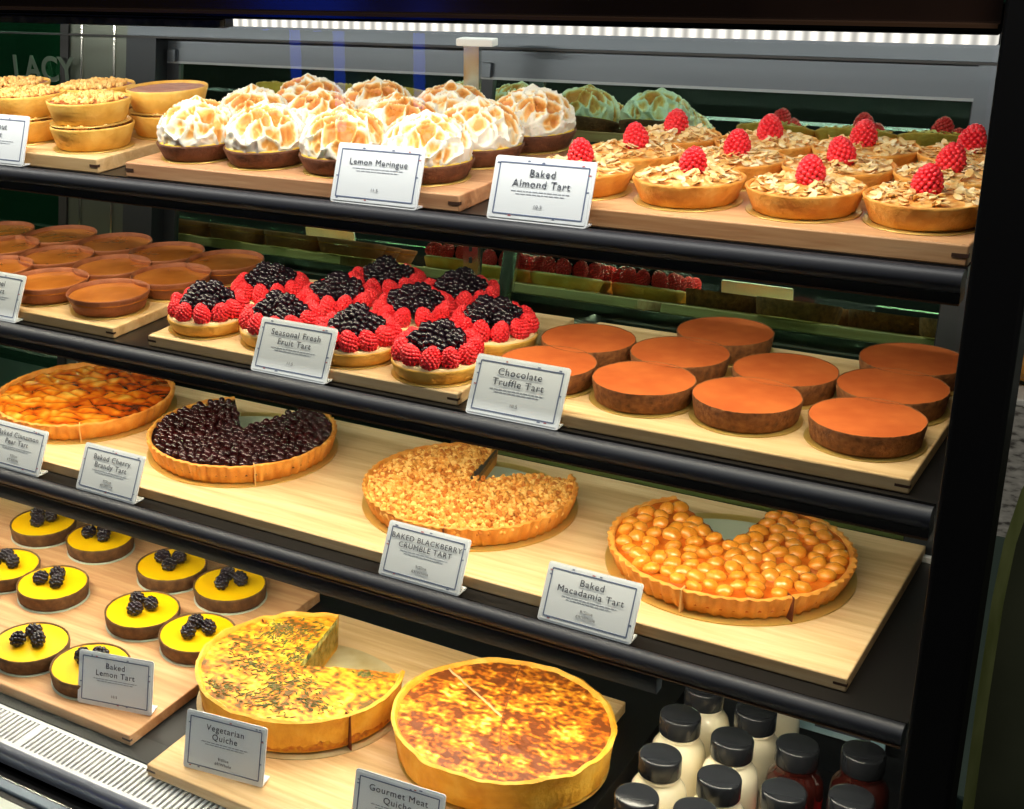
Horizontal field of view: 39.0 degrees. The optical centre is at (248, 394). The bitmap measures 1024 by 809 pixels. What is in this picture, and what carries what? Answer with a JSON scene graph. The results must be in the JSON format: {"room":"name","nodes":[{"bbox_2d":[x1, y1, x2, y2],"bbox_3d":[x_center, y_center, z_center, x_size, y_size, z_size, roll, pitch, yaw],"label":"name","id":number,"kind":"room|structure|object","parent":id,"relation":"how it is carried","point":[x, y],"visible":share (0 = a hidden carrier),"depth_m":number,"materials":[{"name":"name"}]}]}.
{"room":"food shop","nodes":[
{"label":"food shop","id":0,"kind":"room"},
{"bbox_2d":[0,22,59,229],"bbox_3d":[1.290,-1.375,3.171,8.000,3.200,0.100,12,25,35],"label":"wall","id":1,"kind":"structure","parent":0,"point":[38,55],"depth_m":4.86,"materials":[{"name":"paint"}]},
{"bbox_2d":[0,345,1004,796],"bbox_3d":[-0.163,0.958,1.812,8.000,0.050,5.300,12,25,35],"label":"floor","id":2,"kind":"structure","parent":0,"point":[7,352],"depth_m":2.94,"materials":[{"name":"stone"}]},
{"bbox_2d":[0,0,1023,808],"bbox_3d":[-0.082,-0.006,1.732,1.906,1.800,0.880,12,25,35],"label":"display case","id":3,"kind":"object","parent":2,"relation":"on","point":[927,94],"depth_m":1.56,"materials":[{"name":"black metal"}]},
{"bbox_2d":[0,704,226,808],"bbox_3d":[-0.244,0.424,1.670,1.850,0.030,0.058,12,25,35],"label":"grille","id":4,"kind":"object","parent":3,"relation":"attached to","point":[104,782],"depth_m":1.62,"materials":[{"name":"white metal"}]},
{"bbox_2d":[0,497,319,745],"bbox_3d":[-0.280,0.287,1.969,0.647,0.014,0.401,12,25,35],"label":"wooden board","id":5,"kind":"object","parent":3,"relation":"on","point":[174,686],"visible":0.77,"depth_m":1.88,"materials":[{"name":"brown wood"}]},
{"bbox_2d":[0,622,70,676],"bbox_3d":[-0.281,0.319,1.805,0.102,0.040,0.102,10,24,31],"label":"tart","id":6,"kind":"object","parent":5,"relation":"on","point":[29,649],"visible":0.99,"depth_m":1.79,"materials":[{"name":"yellow food"}]},
{"bbox_2d":[9,508,76,548],"bbox_3d":[-0.314,0.195,2.141,0.102,0.040,0.102,3,21,16],"label":"tart","id":7,"kind":"object","parent":5,"relation":"on","point":[35,528],"visible":0.89,"depth_m":2.12,"materials":[{"name":"yellow food"}]},
{"bbox_2d":[16,565,89,613],"bbox_3d":[-0.274,0.263,1.955,0.102,0.040,0.102,4,22,18],"label":"tart","id":8,"kind":"object","parent":5,"relation":"on","point":[51,589],"visible":1,"depth_m":1.94,"materials":[{"name":"yellow food"}]},
{"bbox_2d":[49,642,130,700],"bbox_3d":[-0.197,0.337,1.747,0.102,0.040,0.102,4,22,19],"label":"tart","id":9,"kind":"object","parent":5,"relation":"on","point":[64,668],"visible":0.31,"depth_m":1.74,"materials":[{"name":"yellow food"}]},
{"bbox_2d":[65,524,134,564],"bbox_3d":[-0.221,0.212,2.082,0.102,0.040,0.102,4,22,19],"label":"tart","id":10,"kind":"object","parent":5,"relation":"on","point":[87,544],"visible":0.84,"depth_m":2.06,"materials":[{"name":"yellow food"}]},
{"bbox_2d":[77,649,157,715],"bbox_3d":[-0.160,0.345,1.683,0.100,0.064,0.020,5,22,22],"label":"price card","id":11,"kind":"object","parent":5,"relation":"on","point":[123,683],"visible":1,"depth_m":1.68,"materials":[{"name":"white plastic"}]},
{"bbox_2d":[104,590,179,642],"bbox_3d":[-0.142,0.287,1.871,0.102,0.040,0.102,7,23,25],"label":"tart","id":12,"kind":"object","parent":5,"relation":"on","point":[136,616],"visible":0.98,"depth_m":1.85,"materials":[{"name":"yellow food"}]},
{"bbox_2d":[136,548,206,594],"bbox_3d":[-0.109,0.241,1.987,0.102,0.040,0.102,-3,21,0],"label":"tart","id":13,"kind":"object","parent":5,"relation":"on","point":[167,570],"visible":0.98,"depth_m":1.97,"materials":[{"name":"yellow food"}]},
{"bbox_2d":[158,612,234,666],"bbox_3d":[-0.066,0.307,1.806,0.102,0.040,0.102,-12,22,-23],"label":"tart","id":14,"kind":"object","parent":5,"relation":"on","point":[182,638],"visible":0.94,"depth_m":1.79,"materials":[{"name":"yellow food"}]},
{"bbox_2d":[193,566,266,614],"bbox_3d":[-0.026,0.260,1.925,0.102,0.040,0.102,-13,23,-25],"label":"tart","id":15,"kind":"object","parent":5,"relation":"on","point":[227,590],"visible":0.98,"depth_m":1.91,"materials":[{"name":"yellow food"}]},
{"bbox_2d":[146,614,625,808],"bbox_3d":[0.164,0.396,1.615,0.403,0.014,0.397,12,25,35],"label":"wooden board","id":16,"kind":"object","parent":3,"relation":"on","point":[324,783],"visible":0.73,"depth_m":1.56,"materials":[{"name":"brown wood"}]},
{"bbox_2d":[183,709,269,786],"bbox_3d":[-0.026,0.389,1.546,0.100,0.065,0.020,8,23,27],"label":"price card","id":17,"kind":"object","parent":16,"relation":"on","point":[217,745],"visible":1,"depth_m":1.54,"materials":[{"name":"white plastic"}]},
{"bbox_2d":[195,611,404,759],"bbox_3d":[0.062,0.342,1.681,0.253,0.050,0.253,0,21,9],"label":"quiche","id":18,"kind":"object","parent":16,"relation":"on","point":[288,674],"visible":1,"depth_m":1.64,"materials":[{"name":"yellow food"}]},
{"bbox_2d":[352,768,445,808],"bbox_3d":[0.151,0.425,1.426,0.100,0.064,0.020,9,24,30],"label":"price card","id":19,"kind":"object","parent":16,"relation":"on","point":[372,790],"visible":1,"depth_m":1.43,"materials":[{"name":"white plastic"}]},
{"bbox_2d":[391,657,616,808],"bbox_3d":[0.282,0.376,1.557,0.245,0.050,0.244,9,24,28],"label":"quiche","id":20,"kind":"object","parent":16,"relation":"on","point":[486,732],"visible":1,"depth_m":1.52,"materials":[{"name":"orange food"}]},
{"bbox_2d":[0,357,931,748],"bbox_3d":[-0.051,0.103,1.881,1.812,0.043,0.359,12,25,35],"label":"display shelf","id":21,"kind":"object","parent":3,"relation":"attached to","point":[876,705],"visible":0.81,"depth_m":1.46,"materials":[{"name":"black"}]},
{"bbox_2d":[0,420,48,476],"bbox_3d":[-0.310,0.071,1.871,0.100,0.056,0.030,12,25,35],"label":"price card","id":22,"kind":"object","parent":21,"relation":"on","point":[22,448],"visible":1,"depth_m":1.86,"materials":[{"name":"white plastic"}]},
{"bbox_2d":[76,442,145,504],"bbox_3d":[-0.175,0.099,1.776,0.100,0.056,0.030,12,25,35],"label":"price card","id":23,"kind":"object","parent":21,"relation":"on","point":[105,471],"visible":1,"depth_m":1.77,"materials":[{"name":"white paper"}]},
{"bbox_2d":[378,520,470,595],"bbox_3d":[0.190,0.176,1.518,0.100,0.056,0.030,12,25,35],"label":"price card","id":24,"kind":"object","parent":21,"relation":"on","point":[435,560],"visible":1,"depth_m":1.51,"materials":[{"name":"white paper"}]},
{"bbox_2d":[41,385,925,691],"bbox_3d":[0.148,0.115,1.756,1.230,0.014,0.312,12,25,35],"label":"wooden board","id":25,"kind":"object","parent":21,"relation":"on","point":[322,507],"visible":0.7,"depth_m":1.59,"materials":[{"name":"brown wood"}]},
{"bbox_2d":[0,362,176,444],"bbox_3d":[-0.238,0.007,2.037,0.268,0.029,0.268,-1,21,5],"label":"tart","id":26,"kind":"object","parent":25,"relation":"on","point":[76,403],"visible":0.95,"depth_m":2.00,"materials":[{"name":"orange food"}]},
{"bbox_2d":[146,396,337,487],"bbox_3d":[-0.009,0.056,1.867,0.255,0.033,0.255,-1,21,5],"label":"tart","id":27,"kind":"object","parent":25,"relation":"on","point":[207,442],"visible":1,"depth_m":1.82,"materials":[{"name":"black food"}]},
{"bbox_2d":[362,442,578,551],"bbox_3d":[0.263,0.111,1.671,0.255,0.040,0.255,-11,22,-19],"label":"tart","id":28,"kind":"object","parent":25,"relation":"on","point":[459,489],"visible":0.98,"depth_m":1.63,"materials":[{"name":"orange food"}]},
{"bbox_2d":[605,495,857,626],"bbox_3d":[0.512,0.167,1.493,0.255,0.035,0.255,-1,21,5],"label":"tart","id":29,"kind":"object","parent":25,"relation":"on","point":[780,568],"visible":1,"depth_m":1.45,"materials":[{"name":"orange food"}]},
{"bbox_2d":[537,561,643,644],"bbox_3d":[0.343,0.208,1.409,0.100,0.056,0.030,12,25,35],"label":"price card","id":30,"kind":"object","parent":21,"relation":"on","point":[580,599],"visible":1,"depth_m":1.41,"materials":[{"name":"white plastic"}]},
{"bbox_2d":[0,289,947,540],"bbox_3d":[-0.062,-0.096,1.806,1.812,0.037,0.359,12,25,35],"label":"display shelf","id":31,"kind":"object","parent":3,"relation":"attached to","point":[911,515],"visible":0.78,"depth_m":1.36,"materials":[{"name":"black metal"}]},
{"bbox_2d":[18,287,229,337],"bbox_3d":[-0.284,-0.162,1.948,0.512,0.014,0.289,12,25,35],"label":"wooden board","id":32,"kind":"object","parent":31,"relation":"on","point":[56,316],"visible":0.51,"depth_m":1.74,"materials":[{"name":"brown wood"}]},
{"bbox_2d":[18,267,88,306],"bbox_3d":[-0.260,-0.141,1.833,0.106,0.024,0.106,-4,21,-2],"label":"tart","id":33,"kind":"object","parent":32,"relation":"on","point":[45,287],"visible":0.8,"depth_m":1.82,"materials":[{"name":"brown food"}]},
{"bbox_2d":[66,278,150,319],"bbox_3d":[-0.176,-0.121,1.768,0.106,0.024,0.106,-1,21,5],"label":"tart","id":34,"kind":"object","parent":32,"relation":"on","point":[112,298],"visible":1,"depth_m":1.75,"materials":[{"name":"brown food"}]},
{"bbox_2d":[130,262,211,301],"bbox_3d":[-0.100,-0.146,1.825,0.106,0.024,0.106,2,21,14],"label":"tart","id":35,"kind":"object","parent":32,"relation":"on","point":[164,279],"visible":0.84,"depth_m":1.82,"materials":[{"name":"brown food"}]},
{"bbox_2d":[185,249,263,286],"bbox_3d":[-0.031,-0.169,1.875,0.106,0.024,0.106,-13,23,-25],"label":"tart","id":36,"kind":"object","parent":32,"relation":"on","point":[226,265],"visible":0.77,"depth_m":1.87,"materials":[{"name":"brown food"}]},
{"bbox_2d":[251,317,337,384],"bbox_3d":[0.049,-0.049,1.535,0.100,0.056,0.030,12,25,35],"label":"price card","id":37,"kind":"object","parent":31,"relation":"on","point":[285,348],"visible":1,"depth_m":1.53,"materials":[{"name":"white plastic"}]},
{"bbox_2d":[148,279,573,405],"bbox_3d":[0.131,-0.074,1.652,0.414,0.014,0.284,12,25,35],"label":"wooden board","id":38,"kind":"object","parent":31,"relation":"on","point":[230,348],"visible":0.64,"depth_m":1.58,"materials":[{"name":"brown wood"}]},
{"bbox_2d":[167,279,249,339],"bbox_3d":[-0.048,-0.108,1.667,0.099,0.058,0.099,-19,26,-36],"label":"tart","id":39,"kind":"object","parent":38,"relation":"on","point":[209,310],"visible":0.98,"depth_m":1.64,"materials":[{"name":"red food"}]},
{"bbox_2d":[230,261,309,303],"bbox_3d":[0.027,-0.136,1.729,0.099,0.058,0.100,-14,23,-27],"label":"tart","id":40,"kind":"object","parent":38,"relation":"on","point":[265,277],"visible":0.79,"depth_m":1.71,"materials":[{"name":"red food"}]},
{"bbox_2d":[238,289,324,350],"bbox_3d":[0.038,-0.091,1.608,0.099,0.058,0.100,-11,22,-19],"label":"tart","id":41,"kind":"object","parent":38,"relation":"on","point":[276,304],"visible":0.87,"depth_m":1.59,"materials":[{"name":"red food"}]},
{"bbox_2d":[297,271,378,316],"bbox_3d":[0.107,-0.117,1.668,0.099,0.058,0.099,-15,24,-28],"label":"tart","id":42,"kind":"object","parent":38,"relation":"on","point":[337,290],"visible":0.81,"depth_m":1.65,"materials":[{"name":"red food"}]},
{"bbox_2d":[315,302,401,369],"bbox_3d":[0.118,-0.071,1.545,0.099,0.058,0.099,-11,22,-20],"label":"tart","id":43,"kind":"object","parent":38,"relation":"on","point":[365,338],"visible":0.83,"depth_m":1.51,"materials":[{"name":"red food"}]},
{"bbox_2d":[348,255,426,297],"bbox_3d":[0.169,-0.141,1.721,0.099,0.058,0.099,-19,26,-36],"label":"tart","id":44,"kind":"object","parent":38,"relation":"on","point":[386,274],"visible":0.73,"depth_m":1.70,"materials":[{"name":"red food"}]},
{"bbox_2d":[372,282,456,330],"bbox_3d":[0.191,-0.100,1.611,0.099,0.058,0.099,10,24,30],"label":"tart","id":45,"kind":"object","parent":38,"relation":"on","point":[410,305],"visible":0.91,"depth_m":1.59,"materials":[{"name":"red food"}]},
{"bbox_2d":[390,318,484,387],"bbox_3d":[0.200,-0.051,1.480,0.099,0.058,0.099,14,27,39],"label":"tart","id":46,"kind":"object","parent":38,"relation":"on","point":[438,353],"visible":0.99,"depth_m":1.45,"materials":[{"name":"red food"}]},
{"bbox_2d":[424,266,499,307],"bbox_3d":[0.249,-0.121,1.659,0.099,0.058,0.099,6,22,22],"label":"tart","id":47,"kind":"object","parent":38,"relation":"on","point":[462,284],"visible":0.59,"depth_m":1.64,"materials":[{"name":"red food"}]},
{"bbox_2d":[449,294,539,356],"bbox_3d":[0.271,-0.082,1.550,0.099,0.058,0.100,-19,26,-36],"label":"tart","id":48,"kind":"object","parent":38,"relation":"on","point":[503,325],"visible":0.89,"depth_m":1.53,"materials":[{"name":"red food"}]},
{"bbox_2d":[466,353,570,429],"bbox_3d":[0.265,-0.004,1.382,0.100,0.056,0.030,12,25,35],"label":"price card","id":49,"kind":"object","parent":31,"relation":"on","point":[502,388],"visible":1,"depth_m":1.38,"materials":[{"name":"white plastic"}]},
{"bbox_2d":[560,322,952,493],"bbox_3d":[0.482,0.000,1.404,0.400,0.014,0.284,12,25,35],"label":"wooden board","id":50,"kind":"object","parent":31,"relation":"on","point":[791,451],"visible":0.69,"depth_m":1.28,"materials":[{"name":"brown wood"}]},
{"bbox_2d":[501,345,597,398],"bbox_3d":[0.307,-0.024,1.441,0.103,0.023,0.103,-2,21,4],"label":"tart","id":51,"kind":"object","parent":50,"relation":"on","point":[582,366],"visible":0.59,"depth_m":1.44,"materials":[{"name":"brown food"}]},
{"bbox_2d":[541,323,635,368],"bbox_3d":[0.364,-0.050,1.503,0.103,0.023,0.103,11,25,32],"label":"tart","id":52,"kind":"object","parent":50,"relation":"on","point":[609,344],"visible":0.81,"depth_m":1.49,"materials":[{"name":"brown food"}]},
{"bbox_2d":[589,361,696,418],"bbox_3d":[0.389,-0.006,1.382,0.103,0.023,0.103,-8,21,-13],"label":"tart","id":53,"kind":"object","parent":50,"relation":"on","point":[634,389],"visible":0.97,"depth_m":1.36,"materials":[{"name":"brown food"}]},
{"bbox_2d":[630,336,730,384],"bbox_3d":[0.444,-0.034,1.447,0.103,0.023,0.103,0,21,9],"label":"tart","id":54,"kind":"object","parent":50,"relation":"on","point":[706,361],"visible":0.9,"depth_m":1.43,"materials":[{"name":"brown food"}]},
{"bbox_2d":[677,317,774,366],"bbox_3d":[0.509,-0.058,1.500,0.103,0.023,0.103,-15,23,-28],"label":"tart","id":55,"kind":"object","parent":50,"relation":"on","point":[742,337],"visible":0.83,"depth_m":1.49,"materials":[{"name":"brown food"}]},
{"bbox_2d":[688,376,803,437],"bbox_3d":[0.470,0.011,1.325,0.103,0.023,0.103,-12,22,-21],"label":"tart","id":56,"kind":"object","parent":50,"relation":"on","point":[737,406],"visible":1,"depth_m":1.30,"materials":[{"name":"brown food"}]},
{"bbox_2d":[732,352,838,409],"bbox_3d":[0.529,-0.015,1.383,0.103,0.023,0.103,-5,21,-6],"label":"tart","id":57,"kind":"object","parent":50,"relation":"on","point":[815,378],"visible":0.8,"depth_m":1.37,"materials":[{"name":"brown food"}]},
{"bbox_2d":[804,397,927,462],"bbox_3d":[0.555,0.030,1.261,0.103,0.023,0.103,0,21,7],"label":"tart","id":58,"kind":"object","parent":50,"relation":"on","point":[850,428],"visible":1,"depth_m":1.24,"materials":[{"name":"brown food"}]},
{"bbox_2d":[836,368,949,426],"bbox_3d":[0.609,0.002,1.328,0.103,0.023,0.103,6,23,23],"label":"tart","id":59,"kind":"object","parent":50,"relation":"on","point":[929,395],"visible":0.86,"depth_m":1.32,"materials":[{"name":"brown food"}]},
{"bbox_2d":[859,342,958,396],"bbox_3d":[0.659,-0.025,1.392,0.103,0.023,0.103,3,21,15],"label":"tart","id":60,"kind":"object","parent":50,"relation":"on","point":[940,363],"visible":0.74,"depth_m":1.39,"materials":[{"name":"brown food"}]},
{"bbox_2d":[0,165,970,305],"bbox_3d":[-0.072,-0.287,1.734,1.812,0.036,0.359,12,25,35],"label":"display shelf","id":61,"kind":"object","parent":3,"relation":"attached to","point":[926,282],"visible":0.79,"depth_m":1.29,"materials":[{"name":"black"}]},
{"bbox_2d":[24,130,160,172],"bbox_3d":[-0.266,-0.347,1.851,0.448,0.017,0.297,12,25,35],"label":"wooden board","id":62,"kind":"object","parent":61,"relation":"on","point":[41,155],"visible":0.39,"depth_m":1.65,"materials":[{"name":"brown wood"}]},
{"bbox_2d":[27,117,54,144],"bbox_3d":[-0.273,-0.339,1.756,0.102,0.036,0.102,1,21,11],"label":"tart","id":63,"kind":"object","parent":62,"relation":"on","point":[39,132],"visible":0.17,"depth_m":1.72,"materials":[{"name":"orange food"}]},
{"bbox_2d":[0,84,66,120],"bbox_3d":[-0.277,-0.368,1.749,0.102,0.036,0.102,0,21,8],"label":"tart","id":64,"kind":"object","parent":63,"relation":"on","point":[27,100],"visible":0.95,"depth_m":1.71,"materials":[{"name":"orange food"}]},
{"bbox_2d":[49,118,134,153],"bbox_3d":[-0.187,-0.316,1.681,0.102,0.036,0.102,5,22,20],"label":"tart","id":65,"kind":"object","parent":62,"relation":"on","point":[116,137],"visible":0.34,"depth_m":1.65,"materials":[{"name":"orange food"}]},
{"bbox_2d":[45,89,131,128],"bbox_3d":[-0.191,-0.344,1.675,0.102,0.036,0.102,0,21,7],"label":"tart","id":66,"kind":"object","parent":65,"relation":"on","point":[91,108],"visible":1,"depth_m":1.64,"materials":[{"name":"food"}]},
{"bbox_2d":[129,111,161,140],"bbox_3d":[-0.097,-0.342,1.739,0.102,0.036,0.102,0,21,8],"label":"tart","id":67,"kind":"object","parent":62,"relation":"on","point":[145,127],"visible":0.1,"depth_m":1.71,"materials":[{"name":"orange food"}]},
{"bbox_2d":[126,80,207,115],"bbox_3d":[-0.100,-0.367,1.733,0.102,0.028,0.102,-21,27,-38],"label":"tart","id":68,"kind":"object","parent":67,"relation":"on","point":[155,97],"visible":0.88,"depth_m":1.70,"materials":[{"name":"orange food"}]},
{"bbox_2d":[125,139,573,211],"bbox_3d":[0.119,-0.266,1.578,0.426,0.017,0.297,12,25,35],"label":"wooden board","id":69,"kind":"object","parent":61,"relation":"on","point":[459,197],"visible":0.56,"depth_m":1.48,"materials":[{"name":"brown wood"}]},
{"bbox_2d":[156,95,233,163],"bbox_3d":[-0.057,-0.303,1.581,0.096,0.069,0.096,-17,25,-33],"label":"tart","id":70,"kind":"object","parent":69,"relation":"on","point":[191,131],"visible":0.91,"depth_m":1.55,"materials":[{"name":"white food"}]},
{"bbox_2d":[223,99,305,170],"bbox_3d":[0.019,-0.287,1.527,0.096,0.069,0.096,-9,21,-14],"label":"tart","id":71,"kind":"object","parent":69,"relation":"on","point":[263,136],"visible":0.98,"depth_m":1.50,"materials":[{"name":"white food"}]},
{"bbox_2d":[298,104,385,178],"bbox_3d":[0.100,-0.270,1.470,0.096,0.069,0.096,-2,21,2],"label":"tart","id":72,"kind":"object","parent":69,"relation":"on","point":[321,137],"visible":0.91,"depth_m":1.44,"materials":[{"name":"white food"}]},
{"bbox_2d":[383,109,474,186],"bbox_3d":[0.180,-0.253,1.413,0.096,0.069,0.096,4,22,18],"label":"tart","id":73,"kind":"object","parent":69,"relation":"on","point":[449,146],"visible":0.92,"depth_m":1.38,"materials":[{"name":"white food"}]},
{"bbox_2d":[442,96,524,169],"bbox_3d":[0.242,-0.280,1.476,0.096,0.069,0.096,10,24,31],"label":"tart","id":74,"kind":"object","parent":69,"relation":"on","point":[495,130],"visible":0.77,"depth_m":1.44,"materials":[{"name":"white food"}]},
{"bbox_2d":[498,83,576,154],"bbox_3d":[0.310,-0.305,1.532,0.096,0.069,0.096,-21,27,-38],"label":"tart","id":75,"kind":"object","parent":69,"relation":"on","point":[548,119],"visible":0.81,"depth_m":1.50,"materials":[{"name":"white food"}]},
{"bbox_2d":[330,142,426,209],"bbox_3d":[0.128,-0.217,1.389,0.100,0.057,0.022,12,25,35],"label":"price card","id":76,"kind":"object","parent":61,"relation":"on","point":[364,174],"visible":1,"depth_m":1.39,"materials":[{"name":"white plastic"}]},
{"bbox_2d":[487,155,597,228],"bbox_3d":[0.269,-0.187,1.289,0.100,0.057,0.022,12,25,35],"label":"price card","id":77,"kind":"object","parent":61,"relation":"on","point":[555,192],"visible":1,"depth_m":1.29,"materials":[{"name":"white plastic"}]},
{"bbox_2d":[588,180,974,266],"bbox_3d":[0.484,-0.189,1.320,0.412,0.018,0.297,12,25,35],"label":"wooden board","id":78,"kind":"object","parent":61,"relation":"on","point":[854,237],"visible":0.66,"depth_m":1.18,"materials":[{"name":"brown wood"}]},
{"bbox_2d":[546,137,634,200],"bbox_3d":[0.315,-0.218,1.327,0.098,0.050,0.099,-5,21,-6],"label":"tart","id":79,"kind":"object","parent":78,"relation":"on","point":[613,176],"visible":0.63,"depth_m":1.31,"materials":[{"name":"beige food"}]},
{"bbox_2d":[591,121,684,182],"bbox_3d":[0.381,-0.244,1.387,0.099,0.050,0.098,13,26,37],"label":"tart","id":80,"kind":"object","parent":78,"relation":"on","point":[635,147],"visible":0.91,"depth_m":1.38,"materials":[{"name":"beige food"}]},
{"bbox_2d":[645,108,721,149],"bbox_3d":[0.438,-0.271,1.449,0.098,0.050,0.099,-5,21,-4],"label":"tart","id":81,"kind":"object","parent":78,"relation":"on","point":[676,129],"visible":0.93,"depth_m":1.44,"materials":[{"name":"beige food"}]},
{"bbox_2d":[632,145,746,212],"bbox_3d":[0.398,-0.200,1.267,0.098,0.050,0.099,-11,22,-20],"label":"tart","id":82,"kind":"object","parent":78,"relation":"on","point":[693,184],"visible":1,"depth_m":1.25,"materials":[{"name":"beige food"}]},
{"bbox_2d":[678,128,786,191],"bbox_3d":[0.459,-0.228,1.331,0.099,0.050,0.098,6,22,23],"label":"tart","id":83,"kind":"object","parent":78,"relation":"on","point":[736,150],"visible":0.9,"depth_m":1.31,"materials":[{"name":"beige food"}]},
{"bbox_2d":[714,113,818,170],"bbox_3d":[0.516,-0.255,1.396,0.099,0.050,0.098,-10,22,-18],"label":"tart","id":84,"kind":"object","parent":78,"relation":"on","point":[770,133],"visible":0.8,"depth_m":1.38,"materials":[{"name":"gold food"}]},
{"bbox_2d":[745,154,867,223],"bbox_3d":[0.480,-0.183,1.210,0.099,0.050,0.098,-18,25,-34],"label":"tart","id":85,"kind":"object","parent":78,"relation":"on","point":[807,195],"visible":1,"depth_m":1.19,"materials":[{"name":"beige food"}]},
{"bbox_2d":[781,135,897,199],"bbox_3d":[0.538,-0.212,1.277,0.099,0.050,0.098,0,21,8],"label":"tart","id":86,"kind":"object","parent":78,"relation":"on","point":[841,158],"visible":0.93,"depth_m":1.26,"materials":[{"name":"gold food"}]},
{"bbox_2d":[811,118,921,179],"bbox_3d":[0.592,-0.240,1.344,0.099,0.050,0.098,-10,22,-18],"label":"tart","id":87,"kind":"object","parent":78,"relation":"on","point":[863,136],"visible":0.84,"depth_m":1.33,"materials":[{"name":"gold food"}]},
{"bbox_2d":[862,163,980,235],"bbox_3d":[0.559,-0.167,1.154,0.098,0.050,0.099,12,25,35],"label":"tart","id":88,"kind":"object","parent":78,"relation":"on","point":[924,205],"visible":0.96,"depth_m":1.13,"materials":[{"name":"food"}]},
{"bbox_2d":[893,142,983,188],"bbox_3d":[0.616,-0.196,1.222,0.098,0.050,0.099,0,21,9],"label":"tart","id":89,"kind":"object","parent":78,"relation":"on","point":[951,160],"visible":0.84,"depth_m":1.21,"materials":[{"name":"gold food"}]},
{"bbox_2d":[632,742,686,808],"bbox_3d":[0.429,0.437,1.473,0.058,0.140,0.058,-15,24,-29],"label":"sauce bottle","id":90,"kind":"object","parent":3,"relation":"on","point":[659,764],"visible":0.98,"depth_m":1.44,"materials":[{"name":"beige plastic"}]},
{"bbox_2d":[652,704,705,796],"bbox_3d":[0.470,0.410,1.538,0.058,0.140,0.058,11,25,33],"label":"sauce bottle","id":91,"kind":"object","parent":3,"relation":"on","point":[679,724],"visible":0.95,"depth_m":1.51,"materials":[{"name":"beige plastic"}]},
{"bbox_2d":[684,686,728,758],"bbox_3d":[0.512,0.390,1.585,0.058,0.140,0.058,1,21,11],"label":"sauce bottle","id":92,"kind":"object","parent":3,"relation":"on","point":[710,706],"visible":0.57,"depth_m":1.55,"materials":[{"name":"beige plastic"}]},
{"bbox_2d":[694,764,743,808],"bbox_3d":[0.477,0.449,1.434,0.058,0.140,0.058,-4,21,-1],"label":"sauce bottle","id":93,"kind":"object","parent":3,"relation":"on","point":[721,785],"visible":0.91,"depth_m":1.40,"materials":[{"name":"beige plastic"}]},
{"bbox_2d":[702,726,757,808],"bbox_3d":[0.511,0.424,1.494,0.058,0.140,0.058,-21,27,-38],"label":"sauce bottle","id":94,"kind":"object","parent":3,"relation":"on","point":[733,747],"visible":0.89,"depth_m":1.46,"materials":[{"name":"beige plastic"}]},
{"bbox_2d":[734,702,777,808],"bbox_3d":[0.552,0.405,1.539,0.058,0.140,0.058,4,22,19],"label":"sauce bottle","id":95,"kind":"object","parent":3,"relation":"on","point":[760,723],"visible":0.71,"depth_m":1.50,"materials":[{"name":"beige plastic"}]},
{"bbox_2d":[765,733,823,808],"bbox_3d":[0.573,0.427,1.476,0.058,0.140,0.058,9,24,29],"label":"sauce bottle","id":96,"kind":"object","parent":3,"relation":"on","point":[796,757],"visible":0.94,"depth_m":1.45,"materials":[{"name":"red plastic"}]},
{"bbox_2d":[826,739,889,808],"bbox_3d":[0.634,0.430,1.460,0.058,0.140,0.058,16,28,42],"label":"sauce bottle","id":97,"kind":"object","parent":3,"relation":"on","point":[862,763],"visible":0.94,"depth_m":1.43,"materials":[{"name":"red plastic"}]},
{"bbox_2d":[962,486,1023,808],"bbox_3d":[0.650,0.238,0.932,0.300,0.430,0.004,12,25,35],"label":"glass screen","id":98,"kind":"object","parent":3,"relation":"attached to","point":[995,771],"visible":1,"depth_m":1.01,"materials":[{"name":"clear glass"}]},
{"bbox_2d":[996,380,1023,536],"bbox_3d":[1.089,0.022,1.296,0.615,0.132,0.600,12,25,35],"label":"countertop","id":99,"kind":"structure","parent":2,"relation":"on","point":[1014,477],"depth_m":1.24,"materials":[{"name":"stone"}]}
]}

